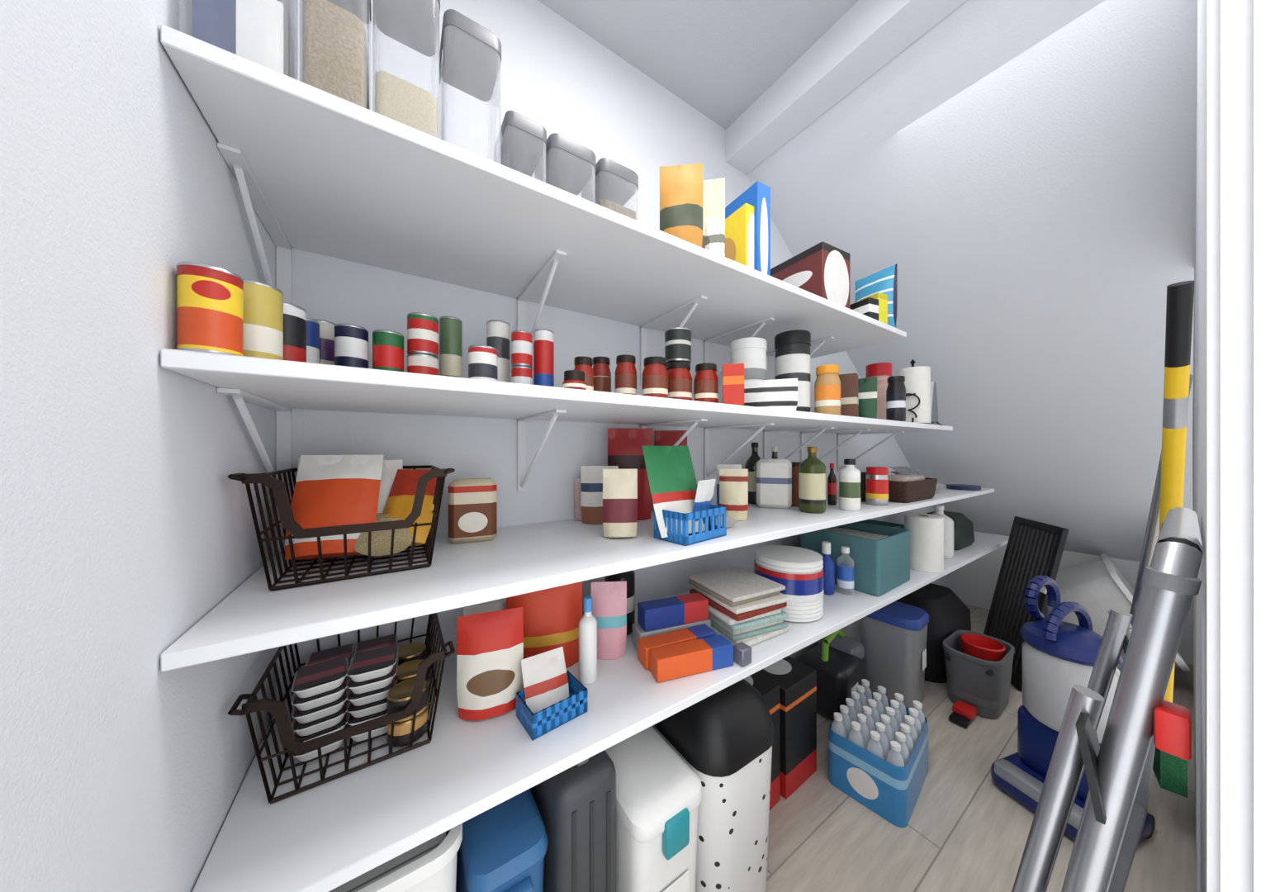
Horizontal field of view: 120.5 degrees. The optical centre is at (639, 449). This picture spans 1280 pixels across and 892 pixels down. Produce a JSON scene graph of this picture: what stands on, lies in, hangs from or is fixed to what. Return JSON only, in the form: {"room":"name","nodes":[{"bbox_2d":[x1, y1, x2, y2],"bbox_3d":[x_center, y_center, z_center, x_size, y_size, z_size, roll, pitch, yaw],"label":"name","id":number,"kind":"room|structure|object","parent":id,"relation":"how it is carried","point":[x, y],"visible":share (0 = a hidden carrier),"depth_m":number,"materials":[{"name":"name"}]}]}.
{"room":"pantry","nodes":[
{"label":"pantry","id":0,"kind":"room"},
{"bbox_2d":[0,0,276,891],"bbox_3d":[-0.472,-0.095,0.231,0.120,2.490,1.166,0,0,-34],"label":"wall","id":1,"kind":"structure","parent":0,"point":[124,523],"depth_m":0.32,"materials":[{"name":"paint"}]},
{"bbox_2d":[276,0,948,727],"bbox_3d":[1.087,-0.095,2.040,4.720,2.490,0.120,0,0,-34],"label":"wall","id":2,"kind":"structure","parent":0,"point":[555,75],"depth_m":1.06,"materials":[{"name":"paint"}]},
{"bbox_2d":[160,23,906,384],"bbox_3d":[0.127,-0.330,1.060,1.794,0.220,0.450,0,0,-34],"label":"wall shelf","id":3,"kind":"object","parent":2,"relation":"attached to","point":[324,173],"visible":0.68,"depth_m":0.69,"materials":[{"name":"white wood"}]},
{"bbox_2d":[178,0,298,80],"bbox_3d":[-0.492,-0.576,0.456,0.087,0.270,0.102,0,0,-34],"label":"storage container","id":4,"kind":"object","parent":3,"relation":"on","point":[264,33],"visible":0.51,"depth_m":0.44,"materials":[{"name":"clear plastic"}]},
{"bbox_2d":[299,0,371,110],"bbox_3d":[-0.432,-0.576,0.525,0.072,0.270,0.107,0,0,-34],"label":"storage container","id":5,"kind":"object","parent":3,"relation":"on","point":[335,49],"visible":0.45,"depth_m":0.49,"materials":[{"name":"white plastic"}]},
{"bbox_2d":[372,0,440,138],"bbox_3d":[-0.364,-0.576,0.571,0.085,0.270,0.107,0,0,-34],"label":"storage container","id":6,"kind":"object","parent":3,"relation":"on","point":[414,24],"visible":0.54,"depth_m":0.56,"materials":[{"name":"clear plastic"}]},
{"bbox_2d":[439,9,501,164],"bbox_3d":[-0.289,-0.561,0.621,0.086,0.240,0.107,0,0,-34],"label":"storage container","id":7,"kind":"object","parent":3,"relation":"on","point":[470,54],"visible":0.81,"depth_m":0.61,"materials":[{"name":"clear plastic"}]},
{"bbox_2d":[501,110,546,182],"bbox_3d":[-0.220,-0.506,0.667,0.072,0.130,0.107,0,0,-34],"label":"storage container","id":8,"kind":"object","parent":3,"relation":"on","point":[523,140],"visible":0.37,"depth_m":0.65,"materials":[{"name":"white plastic"}]},
{"bbox_2d":[534,132,596,203],"bbox_3d":[-0.147,-0.506,0.715,0.094,0.130,0.107,0,0,-34],"label":"storage container","id":9,"kind":"object","parent":3,"relation":"on","point":[570,165],"visible":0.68,"depth_m":0.69,"materials":[{"name":"white plastic"}]},
{"bbox_2d":[581,157,638,220],"bbox_3d":[-0.065,-0.506,0.770,0.091,0.130,0.107,0,0,-34],"label":"storage container","id":10,"kind":"object","parent":3,"relation":"on","point":[615,183],"visible":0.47,"depth_m":0.74,"materials":[{"name":"white plastic"}]},
{"bbox_2d":[659,162,702,247],"bbox_3d":[0.093,-0.543,0.827,0.097,0.204,0.055,0,0,6],"label":"package","id":11,"kind":"object","parent":3,"relation":"on","point":[680,186],"visible":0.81,"depth_m":0.81},
{"bbox_2d":[701,177,725,256],"bbox_3d":[0.179,-0.586,0.992,0.100,0.290,0.045,0,0,10],"label":"pouch","id":12,"kind":"object","parent":3,"relation":"on","point":[713,190],"visible":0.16,"depth_m":0.98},
{"bbox_2d":[705,215,725,256],"bbox_3d":[0.174,-0.492,0.851,0.045,0.102,0.026,0,0,12],"label":"pouch","id":13,"kind":"object","parent":3,"relation":"on","point":[715,225],"visible":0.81,"depth_m":0.84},
{"bbox_2d":[725,203,753,269],"bbox_3d":[0.281,-0.577,1.150,0.050,0.272,0.190,0,0,-30],"label":"cereal box","id":14,"kind":"object","parent":3,"relation":"on","point":[739,226],"visible":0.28,"depth_m":1.07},
{"bbox_2d":[725,180,770,275],"bbox_3d":[0.315,-0.611,1.161,0.055,0.340,0.200,0,0,-30],"label":"cereal box","id":15,"kind":"object","parent":3,"relation":"on","point":[758,195],"visible":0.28,"depth_m":1.07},
{"bbox_2d":[770,241,850,308],"bbox_3d":[0.583,-0.550,1.297,0.150,0.218,0.240,0,0,-30],"label":"box","id":16,"kind":"object","parent":3,"relation":"on","point":[823,269],"visible":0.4,"depth_m":1.20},
{"bbox_2d":[854,263,897,327],"bbox_3d":[0.906,-0.561,1.409,0.088,0.240,0.160,0,0,-26],"label":"cereal box","id":17,"kind":"object","parent":3,"relation":"on","point":[884,281],"visible":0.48,"depth_m":1.36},
{"bbox_2d":[160,348,952,506],"bbox_3d":[0.328,0.005,1.193,2.276,0.220,0.450,0,0,-34],"label":"wall shelf","id":18,"kind":"object","parent":2,"relation":"attached to","point":[282,386],"visible":0.84,"depth_m":0.70,"materials":[{"name":"white wood"}]},
{"bbox_2d":[175,261,243,355],"bbox_3d":[-0.492,-0.155,0.420,0.050,0.098,0.050,0,0,41],"label":"can","id":19,"kind":"object","parent":18,"relation":"on","point":[210,298],"visible":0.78,"depth_m":0.40,"materials":[{"name":"metal"}]},
{"bbox_2d":[242,279,283,360],"bbox_3d":[-0.520,-0.164,0.497,0.052,0.115,0.052,0,0,44],"label":"can","id":20,"kind":"object","parent":18,"relation":"on","point":[263,302],"visible":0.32,"depth_m":0.48,"materials":[{"name":"metal"}]},
{"bbox_2d":[283,302,306,362],"bbox_3d":[-0.557,-0.165,0.575,0.050,0.119,0.050,0,0,-44],"label":"can","id":21,"kind":"object","parent":18,"relation":"on","point":[294,315],"visible":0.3,"depth_m":0.57,"materials":[{"name":"metal"}]},
{"bbox_2d":[306,317,319,363],"bbox_3d":[-0.588,-0.166,0.638,0.045,0.120,0.045,0,0,-43],"label":"can","id":22,"kind":"object","parent":18,"relation":"on","point":[312,325],"visible":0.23,"depth_m":0.63,"materials":[{"name":"metal"}]},
{"bbox_2d":[312,318,336,365],"bbox_3d":[-0.606,-0.173,0.698,0.054,0.135,0.054,0,0,-41],"label":"can","id":23,"kind":"object","parent":18,"relation":"on","point":[326,328],"visible":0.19,"depth_m":0.68,"materials":[{"name":"metal"}]},
{"bbox_2d":[333,323,369,368],"bbox_3d":[-0.520,-0.163,0.660,0.049,0.114,0.049,0,0,-38],"label":"can","id":24,"kind":"object","parent":18,"relation":"on","point":[351,341],"visible":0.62,"depth_m":0.64,"materials":[{"name":"metal"}]},
{"bbox_2d":[372,329,404,371],"bbox_3d":[-0.474,-0.162,0.690,0.050,0.113,0.050,0,0,-34],"label":"can","id":25,"kind":"object","parent":18,"relation":"on","point":[387,345],"visible":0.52,"depth_m":0.67,"materials":[{"name":"metal"}]},
{"bbox_2d":[407,353,439,375],"bbox_3d":[-0.427,-0.144,0.721,0.055,0.077,0.055,0,0,-31],"label":"can","id":26,"kind":"object","parent":18,"relation":"on","point":[421,363],"visible":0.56,"depth_m":0.70,"materials":[{"name":"metal"}]},
{"bbox_2d":[407,312,439,358],"bbox_3d":[-0.427,-0.223,0.721,0.055,0.077,0.055,0,0,-31],"label":"can","id":27,"kind":"object","parent":26,"relation":"on","point":[422,328],"visible":0.88,"depth_m":0.70,"materials":[{"name":"metal"}]},
{"bbox_2d":[439,316,462,377],"bbox_3d":[-0.419,-0.197,0.811,0.046,0.183,0.046,0,0,-27],"label":"can","id":28,"kind":"object","parent":18,"relation":"on","point":[450,327],"visible":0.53,"depth_m":0.79,"materials":[{"name":"metal"}]},
{"bbox_2d":[468,345,497,381],"bbox_3d":[-0.291,-0.147,0.679,0.051,0.082,0.051,0,0,-23],"label":"can","id":29,"kind":"object","parent":18,"relation":"on","point":[482,359],"visible":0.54,"depth_m":0.66,"materials":[{"name":"metal"}]},
{"bbox_2d":[486,319,510,382],"bbox_3d":[-0.332,-0.201,0.857,0.052,0.189,0.052,0,0,-21],"label":"can","id":30,"kind":"object","parent":18,"relation":"on","point":[498,332],"visible":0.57,"depth_m":0.84,"materials":[{"name":"metal"}]},
{"bbox_2d":[511,365,532,384],"bbox_3d":[-0.264,-0.144,0.818,0.046,0.077,0.046,0,0,-18],"label":"can","id":31,"kind":"object","parent":18,"relation":"on","point":[519,374],"visible":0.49,"depth_m":0.80,"materials":[{"name":"metal"}]},
{"bbox_2d":[511,330,532,368],"bbox_3d":[-0.264,-0.222,0.818,0.046,0.077,0.046,0,0,-18],"label":"can","id":32,"kind":"object","parent":31,"relation":"on","point":[521,340],"visible":0.83,"depth_m":0.80,"materials":[{"name":"metal"}]},
{"bbox_2d":[533,328,554,386],"bbox_3d":[-0.228,-0.192,0.866,0.047,0.173,0.047,0,0,-15],"label":"can","id":33,"kind":"object","parent":18,"relation":"on","point":[543,338],"visible":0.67,"depth_m":0.85,"materials":[{"name":"metal"}]},
{"bbox_2d":[592,356,611,392],"bbox_3d":[-0.098,-0.169,0.928,0.050,0.125,0.050,0,0,-6],"label":"sauce jar","id":34,"kind":"object","parent":18,"relation":"on","point":[602,374],"visible":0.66,"depth_m":0.91,"materials":[{"name":"glass"}]},
{"bbox_2d":[615,354,636,394],"bbox_3d":[-0.032,-0.159,0.840,0.051,0.107,0.051,0,0,-2],"label":"sauce jar","id":35,"kind":"object","parent":18,"relation":"on","point":[625,371],"visible":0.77,"depth_m":0.82,"materials":[{"name":"glass"}]},
{"bbox_2d":[641,355,668,398],"bbox_3d":[0.034,-0.156,0.836,0.059,0.101,0.059,0,0,2],"label":"sauce jar","id":36,"kind":"object","parent":18,"relation":"on","point":[655,374],"visible":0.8,"depth_m":0.81,"materials":[{"name":"glass"}]},
{"bbox_2d":[665,360,692,400],"bbox_3d":[0.093,-0.158,0.899,0.069,0.105,0.069,0,0,6],"label":"sauce jar","id":37,"kind":"object","parent":18,"relation":"on","point":[680,378],"visible":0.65,"depth_m":0.87,"materials":[{"name":"glass"}]},
{"bbox_2d":[664,327,691,363],"bbox_3d":[0.093,-0.252,0.899,0.065,0.079,0.065,0,0,6],"label":"can","id":38,"kind":"object","parent":37,"relation":"on","point":[677,339],"visible":0.76,"depth_m":0.87,"materials":[{"name":"metal"}]},
{"bbox_2d":[693,362,718,402],"bbox_3d":[0.164,-0.158,0.910,0.061,0.104,0.061,0,0,10],"label":"sauce jar","id":39,"kind":"object","parent":18,"relation":"on","point":[706,379],"visible":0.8,"depth_m":0.89,"materials":[{"name":"glass"}]},
{"bbox_2d":[722,363,744,405],"bbox_3d":[0.226,-0.155,0.885,0.050,0.099,0.030,0,0,14],"label":"box","id":40,"kind":"object","parent":18,"relation":"on","point":[733,373],"visible":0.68,"depth_m":0.87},
{"bbox_2d":[730,336,767,381],"bbox_3d":[0.339,-0.221,1.147,0.111,0.230,0.111,0,0,16],"label":"tub","id":41,"kind":"object","parent":18,"relation":"on","point":[751,352],"visible":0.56,"depth_m":1.10,"materials":[{"name":"white plastic"}]},
{"bbox_2d":[744,378,797,410],"bbox_3d":[0.357,-0.151,1.027,0.158,0.090,0.042,0,0,19],"label":"box","id":42,"kind":"object","parent":18,"relation":"on","point":[782,394],"visible":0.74,"depth_m":1.01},
{"bbox_2d":[774,329,810,412],"bbox_3d":[0.489,-0.237,1.175,0.107,0.262,0.107,0,0,23],"label":"tub","id":43,"kind":"object","parent":18,"relation":"on","point":[792,348],"visible":0.66,"depth_m":1.13,"materials":[{"name":"plastic"}]},
{"bbox_2d":[814,364,840,415],"bbox_3d":[0.590,-0.183,1.151,0.074,0.155,0.074,0,0,27],"label":"jar","id":44,"kind":"object","parent":18,"relation":"on","point":[827,382],"visible":0.95,"depth_m":1.12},
{"bbox_2d":[838,372,858,417],"bbox_3d":[0.678,-0.177,1.222,0.085,0.142,0.050,0,0,36],"label":"box","id":45,"kind":"object","parent":18,"relation":"on","point":[849,381],"visible":0.42,"depth_m":1.19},
{"bbox_2d":[858,376,877,418],"bbox_3d":[0.802,-0.181,1.304,0.075,0.149,0.034,0,0,41],"label":"pouch","id":46,"kind":"object","parent":18,"relation":"on","point":[867,386],"visible":0.66,"depth_m":1.29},
{"bbox_2d":[865,362,891,419],"bbox_3d":[0.979,-0.227,1.500,0.091,0.242,0.090,0,0,33],"label":"jar","id":47,"kind":"object","parent":18,"relation":"on","point":[882,371],"visible":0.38,"depth_m":1.46,"materials":[{"name":"pink plastic"}]},
{"bbox_2d":[886,375,905,421],"bbox_3d":[0.970,-0.191,1.386,0.062,0.169,0.062,0,0,35],"label":"jar","id":48,"kind":"object","parent":18,"relation":"on","point":[896,389],"visible":0.94,"depth_m":1.36,"materials":[{"name":"glass"}]},
{"bbox_2d":[896,359,932,424],"bbox_3d":[1.200,-0.253,1.609,0.136,0.294,0.146,0,0,37],"label":"paper towel holder","id":49,"kind":"object","parent":18,"relation":"on","point":[917,379],"visible":0.74,"depth_m":1.56,"materials":[{"name":"paper"}]},
{"bbox_2d":[160,485,994,672],"bbox_3d":[0.587,0.285,1.366,2.899,0.150,0.450,0,0,-34],"label":"wall shelf","id":50,"kind":"object","parent":2,"relation":"attached to","point":[521,559],"visible":0.67,"depth_m":0.61,"materials":[{"name":"white wood"}]},
{"bbox_2d":[227,454,455,591],"bbox_3d":[-0.528,0.110,0.700,0.282,0.200,0.297,0,0,-34],"label":"wire basket","id":51,"kind":"object","parent":50,"relation":"on","point":[341,505],"visible":1,"depth_m":0.65,"materials":[{"name":"brown metal"}]},
{"bbox_2d":[448,478,497,543],"bbox_3d":[-0.385,0.138,0.843,0.100,0.142,0.055,0,0,-25],"label":"jar","id":52,"kind":"object","parent":50,"relation":"on","point":[472,502],"visible":1,"depth_m":0.82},
{"bbox_2d":[581,465,618,524],"bbox_3d":[-0.115,0.128,1.048,0.106,0.162,0.047,0,0,-6],"label":"pouch","id":53,"kind":"object","parent":50,"relation":"on","point":[591,476],"visible":0.63,"depth_m":1.03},
{"bbox_2d":[602,469,637,536],"bbox_3d":[-0.048,0.128,0.874,0.084,0.162,0.047,0,0,-1],"label":"pouch","id":54,"kind":"object","parent":50,"relation":"on","point":[619,485],"visible":1,"depth_m":0.87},
{"bbox_2d":[607,427,652,520],"bbox_3d":[-0.030,0.072,1.106,0.135,0.274,0.054,0,0,-2],"label":"pouch","id":55,"kind":"object","parent":50,"relation":"on","point":[625,451],"visible":0.57,"depth_m":1.09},
{"bbox_2d":[641,445,726,545],"bbox_3d":[0.110,0.100,0.897,0.177,0.219,0.138,0,0,-42],"label":"plastic basket","id":56,"kind":"object","parent":50,"relation":"on","point":[685,514],"visible":1,"depth_m":0.88,"materials":[{"name":"plastic"}]},
{"bbox_2d":[719,468,748,520],"bbox_3d":[0.282,0.133,1.103,0.083,0.152,0.047,0,0,14],"label":"pouch","id":57,"kind":"object","parent":50,"relation":"on","point":[733,483],"visible":0.92,"depth_m":1.09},
{"bbox_2d":[744,442,760,503],"bbox_3d":[0.451,0.091,1.437,0.075,0.237,0.074,0,0,17],"label":"olive oil bottle","id":58,"kind":"object","parent":50,"relation":"on","point":[751,463],"visible":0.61,"depth_m":1.41,"materials":[{"name":"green glass"}]},
{"bbox_2d":[756,458,791,508],"bbox_3d":[0.486,0.121,1.328,0.120,0.176,0.070,0,0,20],"label":"canister","id":59,"kind":"object","parent":50,"relation":"on","point":[774,476],"visible":1,"depth_m":1.30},
{"bbox_2d":[798,446,825,513],"bbox_3d":[0.583,0.099,1.238,0.084,0.220,0.082,0,0,25],"label":"bottle","id":60,"kind":"object","parent":50,"relation":"on","point":[812,471],"visible":1,"depth_m":1.21,"materials":[{"name":"green glass"}]},
{"bbox_2d":[839,458,860,511],"bbox_3d":[0.732,0.121,1.277,0.065,0.177,0.064,0,0,30],"label":"oil bottle","id":61,"kind":"object","parent":50,"relation":"on","point":[849,476],"visible":1,"depth_m":1.25,"materials":[{"name":"white plastic"}]},
{"bbox_2d":[865,466,888,505],"bbox_3d":[0.913,0.138,1.410,0.075,0.142,0.074,0,0,33],"label":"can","id":62,"kind":"object","parent":50,"relation":"on","point":[876,477],"visible":1,"depth_m":1.38,"materials":[{"name":"metal"}]},
{"bbox_2d":[888,474,937,502],"bbox_3d":[1.111,0.160,1.570,0.320,0.098,0.180,0,0,-34],"label":"wicker basket","id":63,"kind":"object","parent":50,"relation":"on","point":[902,488],"visible":0.71,"depth_m":1.47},
{"bbox_2d":[192,530,1009,891],"bbox_3d":[0.754,0.537,1.477,3.299,0.024,0.450,0,0,-34],"label":"wall shelf","id":64,"kind":"object","parent":2,"relation":"attached to","point":[323,837],"visible":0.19,"depth_m":0.60,"materials":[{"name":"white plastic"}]},
{"bbox_2d":[227,612,455,804],"bbox_3d":[-0.529,0.441,0.699,0.280,0.166,0.297,0,0,-34],"label":"wire basket","id":65,"kind":"object","parent":64,"relation":"on","point":[384,688],"visible":0.99,"depth_m":0.64,"materials":[{"name":"brown metal"}]},
{"bbox_2d":[456,606,523,720],"bbox_3d":[-0.299,0.428,0.737,0.125,0.192,0.060,0,0,-22],"label":"bag","id":66,"kind":"object","parent":64,"relation":"on","point":[490,646],"visible":0.98,"depth_m":0.72,"materials":[{"name":"plastic"}]},
{"bbox_2d":[506,581,582,668],"bbox_3d":[-0.230,0.422,0.887,0.179,0.204,0.064,0,0,-15],"label":"bag","id":67,"kind":"object","parent":64,"relation":"on","point":[552,616],"visible":0.59,"depth_m":0.88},
{"bbox_2d":[516,646,587,739],"bbox_3d":[-0.180,0.476,0.733,0.115,0.097,0.096,0,0,-40],"label":"plastic basket","id":68,"kind":"object","parent":64,"relation":"on","point":[552,695],"visible":1,"depth_m":0.73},
{"bbox_2d":[578,595,597,684],"bbox_3d":[-0.119,0.431,0.835,0.041,0.187,0.041,0,0,-8],"label":"squeeze bottle","id":69,"kind":"object","parent":64,"relation":"on","point":[588,623],"visible":1,"depth_m":0.82,"materials":[{"name":"white plastic"}]},
{"bbox_2d":[591,581,626,658],"bbox_3d":[-0.079,0.431,0.934,0.091,0.186,0.042,0,0,-5],"label":"pouch","id":70,"kind":"object","parent":64,"relation":"on","point":[609,598],"visible":0.91,"depth_m":0.92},
{"bbox_2d":[604,569,635,635],"bbox_3d":[-0.059,0.418,1.065,0.087,0.213,0.086,0,0,-3],"label":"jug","id":71,"kind":"object","parent":64,"relation":"on","point":[628,576],"visible":0.23,"depth_m":1.03,"materials":[{"name":"black plastic"}]},
{"bbox_2d":[632,618,711,649],"bbox_3d":[0.087,0.495,0.997,0.210,0.052,0.060,0,0,-22],"label":"box","id":72,"kind":"object","parent":64,"relation":"on","point":[638,632],"visible":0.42,"depth_m":0.96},
{"bbox_2d":[637,592,708,631],"bbox_3d":[0.091,0.441,1.000,0.190,0.056,0.055,0,0,-22],"label":"box","id":73,"kind":"object","parent":72,"relation":"on","point":[659,613],"visible":1,"depth_m":0.98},
{"bbox_2d":[637,623,715,669],"bbox_3d":[0.096,0.498,0.931,0.200,0.052,0.052,0,0,-24],"label":"box","id":74,"kind":"object","parent":64,"relation":"on","point":[702,631],"visible":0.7,"depth_m":0.92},
{"bbox_2d":[649,635,733,682],"bbox_3d":[0.125,0.498,0.878,0.200,0.052,0.052,0,0,-20],"label":"box","id":75,"kind":"object","parent":64,"relation":"on","point":[668,662],"visible":1,"depth_m":0.86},
{"bbox_2d":[687,566,790,646],"bbox_3d":[0.290,0.456,1.095,0.220,0.135,0.228,0,0,-28],"label":"towels","id":76,"kind":"object","parent":64,"relation":"on","point":[745,606],"visible":0.85,"depth_m":1.02,"materials":[{"name":"fabric"}]},
{"bbox_2d":[753,545,823,621],"bbox_3d":[0.488,0.431,1.208,0.212,0.186,0.212,0,0,-34],"label":"tub","id":77,"kind":"object","parent":64,"relation":"on","point":[800,570],"visible":0.77,"depth_m":1.12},
{"bbox_2d":[821,540,834,594],"bbox_3d":[0.685,0.432,1.345,0.056,0.184,0.055,0,0,27],"label":"spray bottle","id":78,"kind":"object","parent":64,"relation":"on","point":[828,563],"visible":0.76,"depth_m":1.32,"materials":[{"name":"blue plastic"}]},
{"bbox_2d":[836,545,854,593],"bbox_3d":[0.755,0.441,1.345,0.057,0.166,0.056,0,0,29],"label":"water bottle","id":79,"kind":"object","parent":64,"relation":"on","point":[845,571],"visible":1,"depth_m":1.33,"materials":[{"name":"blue plastic"}]},
{"bbox_2d":[801,521,910,596],"bbox_3d":[0.882,0.424,1.508,0.300,0.200,0.300,0,0,-36],"label":"storage bin","id":80,"kind":"object","parent":64,"relation":"on","point":[880,555],"visible":0.67,"depth_m":1.39,"materials":[{"name":"plastic"}]},
{"bbox_2d":[904,512,943,573],"bbox_3d":[1.261,0.409,1.627,0.142,0.230,0.142,0,0,-34],"label":"paper towel roll","id":81,"kind":"object","parent":64,"relation":"on","point":[926,530],"visible":0.94,"depth_m":1.57,"materials":[{"name":"paper"}]},
{"bbox_2d":[926,511,974,549],"bbox_3d":[1.700,0.439,2.040,0.300,0.170,0.200,0,0,-34],"label":"bag","id":82,"kind":"object","parent":64,"relation":"on","point":[964,535],"visible":0.43,"depth_m":1.95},
{"bbox_2d":[537,0,858,129],"bbox_3d":[0.148,-1.315,0.716,1.450,0.050,1.046,0,0,-34],"label":"ceiling","id":83,"kind":"structure","parent":0,"point":[718,57],"depth_m":1.15,"materials":[{"name":"paint"}]},
{"bbox_2d":[725,0,966,174],"bbox_3d":[0.685,-1.225,1.073,0.120,0.130,1.046,0,0,-34],"label":"ceiling beam","id":84,"kind":"structure","parent":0,"point":[871,33],"depth_m":1.15,"materials":[{"name":"paint"}]},
{"bbox_2d":[746,0,1197,561],"bbox_3d":[1.750,-0.256,1.781,2.477,1.954,1.046,0,0,-34],"label":"wall","id":85,"kind":"structure","parent":0,"point":[1026,169],"depth_m":1.29,"materials":[{"name":"paint"}]},
{"bbox_2d":[765,602,1196,891],"bbox_3d":[1.820,1.175,0.939,4.720,0.050,2.766,0,0,-34],"label":"floor","id":86,"kind":"structure","parent":0,"point":[963,832],"depth_m":1.10,"materials":[{"name":"brown wood"}]},
{"bbox_2d":[328,823,462,891],"bbox_3d":[-0.436,0.864,0.583,0.252,0.570,0.273,0,0,-34],"label":"storage bin","id":87,"kind":"object","parent":86,"relation":"on","point":[430,865],"visible":0.31,"depth_m":0.52,"materials":[{"name":"white plastic"}]},
{"bbox_2d":[455,788,548,891],"bbox_3d":[-0.308,0.909,0.753,0.132,0.480,0.391,0,0,-34],"label":"storage tote","id":88,"kind":"object","parent":86,"relation":"on","point":[503,847],"visible":0.52,"depth_m":0.63,"materials":[{"name":"blue plastic"}]},
{"bbox_2d":[530,749,616,891],"bbox_3d":[-0.194,0.864,0.833,0.125,0.570,0.382,0,0,-34],"label":"suitcase","id":89,"kind":"object","parent":86,"relation":"on","point":[576,806],"visible":0.32,"depth_m":0.68,"materials":[{"name":"black plastic"}]},
{"bbox_2d":[605,725,702,891],"bbox_3d":[-0.041,0.929,0.901,0.178,0.440,0.428,0,0,-34],"label":"storage container","id":90,"kind":"object","parent":86,"relation":"on","point":[659,796],"visible":0.65,"depth_m":0.75,"materials":[{"name":"white plastic"}]},
{"bbox_2d":[653,678,773,891],"bbox_3d":[0.187,0.869,0.974,0.258,0.560,0.278,0,0,-34],"label":"bin","id":91,"kind":"object","parent":86,"relation":"on","point":[726,737],"visible":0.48,"depth_m":0.85,"materials":[{"name":"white plastic"}]},
{"bbox_2d":[744,672,779,810],"bbox_3d":[0.323,0.959,1.220,0.190,0.380,0.200,0,0,-38],"label":"carton","id":92,"kind":"object","parent":86,"relation":"on","point":[769,689],"visible":0.2,"depth_m":1.18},
{"bbox_2d":[757,655,816,799],"bbox_3d":[0.498,0.969,1.337,0.190,0.360,0.200,0,0,-36],"label":"carton","id":93,"kind":"object","parent":86,"relation":"on","point":[797,680],"visible":0.5,"depth_m":1.25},
{"bbox_2d":[801,629,866,720],"bbox_3d":[0.877,0.977,1.648,0.275,0.344,0.203,0,0,-40],"label":"jerry can","id":94,"kind":"object","parent":86,"relation":"on","point":[839,661],"visible":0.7,"depth_m":1.57,"materials":[{"name":"plastic"}]},
{"bbox_2d":[828,678,928,827],"bbox_3d":[0.848,1.034,1.299,0.342,0.229,0.230,0,0,-42],"label":"case","id":95,"kind":"object","parent":86,"relation":"on","point":[878,746],"visible":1,"depth_m":1.22,"materials":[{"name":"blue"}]},
{"bbox_2d":[859,601,929,707],"bbox_3d":[1.184,0.944,1.714,0.208,0.410,0.250,0,0,-39],"label":"trash can","id":96,"kind":"object","parent":86,"relation":"on","point":[893,636],"visible":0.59,"depth_m":1.64,"materials":[{"name":"grey plastic"}]},
{"bbox_2d":[895,583,971,682],"bbox_3d":[1.558,0.959,2.018,0.500,0.380,0.340,0,0,-34],"label":"duffel bag","id":97,"kind":"object","parent":86,"relation":"on","point":[947,613],"visible":0.3,"depth_m":1.85,"materials":[{"name":"black fabric"}]},
{"bbox_2d":[942,629,1014,728],"bbox_3d":[1.499,1.022,1.642,0.424,0.255,0.206,0,0,-34],"label":"bucket","id":98,"kind":"object","parent":86,"relation":"on","point":[978,666],"visible":1,"depth_m":1.60,"materials":[{"name":"grey plastic"}]},
{"bbox_2d":[983,516,1069,691],"bbox_3d":[1.937,0.756,1.869,0.186,0.785,0.331,0,0,16],"label":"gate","id":99,"kind":"object","parent":86,"relation":"on","point":[1034,548],"visible":0.63,"depth_m":1.87,"materials":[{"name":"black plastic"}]},
{"bbox_2d":[990,575,1155,841],"bbox_3d":[1.373,0.793,1.174,0.298,0.711,0.275,0,0,-19],"label":"vacuum cleaner","id":100,"kind":"object","parent":86,"relation":"on","point":[1058,655],"visible":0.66,"depth_m":1.16,"materials":[{"name":"blue plastic"}]},
{"bbox_2d":[1011,507,1203,891],"bbox_3d":[0.619,0.619,0.542,0.450,1.063,0.231,0,0,-34],"label":"step ladder","id":101,"kind":"object","parent":86,"relation":"on","point":[1118,770],"visible":1,"depth_m":0.37,"materials":[{"name":"metal"}]},
{"bbox_2d":[1055,553,1190,671],"bbox_3d":[2.516,0.849,1.990,0.615,0.491,0.464,0,0,-42],"label":"bucket","id":102,"kind":"object","parent":86,"relation":"on","point":[1097,585],"visible":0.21,"depth_m":1.86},
{"bbox_2d":[1129,374,1194,626],"bbox_3d":[1.550,0.470,1.195,0.917,1.292,0.193,0,0,-39],"label":"mop","id":103,"kind":"object","parent":86,"relation":"on","point":[1151,536],"visible":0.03,"depth_m":1.02,"materials":[{"name":"metal"}]},
{"bbox_2d":[948,543,1193,664],"bbox_3d":[2.709,0.886,2.419,0.100,0.527,1.046,0,0,-34],"label":"wall","id":104,"kind":"structure","parent":0,"point":[974,583],"depth_m":2.61,"materials":[{"name":"white paint"}]},
{"bbox_2d":[1193,0,1220,891],"bbox_3d":[1.783,-0.095,1.103,4.600,2.490,0.120,0,0,-34],"label":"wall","id":105,"kind":"structure","parent":0,"point":[1199,485],"depth_m":0.50,"materials":[{"name":"paint"}]},
{"bbox_2d":[1152,279,1194,797],"bbox_3d":[1.453,0.320,1.000,0.808,1.355,0.071,0,0,-39],"label":"push broom","id":106,"kind":"object","parent":105,"relation":"attached to","point":[1170,770],"visible":0.49,"depth_m":0.84,"materials":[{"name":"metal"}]},
{"bbox_2d":[1205,0,1279,891],"bbox_3d":[0.210,0.100,0.046,0.870,2.100,0.140,0,0,-34],"label":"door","id":107,"kind":"structure","parent":105,"relation":"in","point":[1248,860],"depth_m":0.30,"materials":[{"name":"white paint"}]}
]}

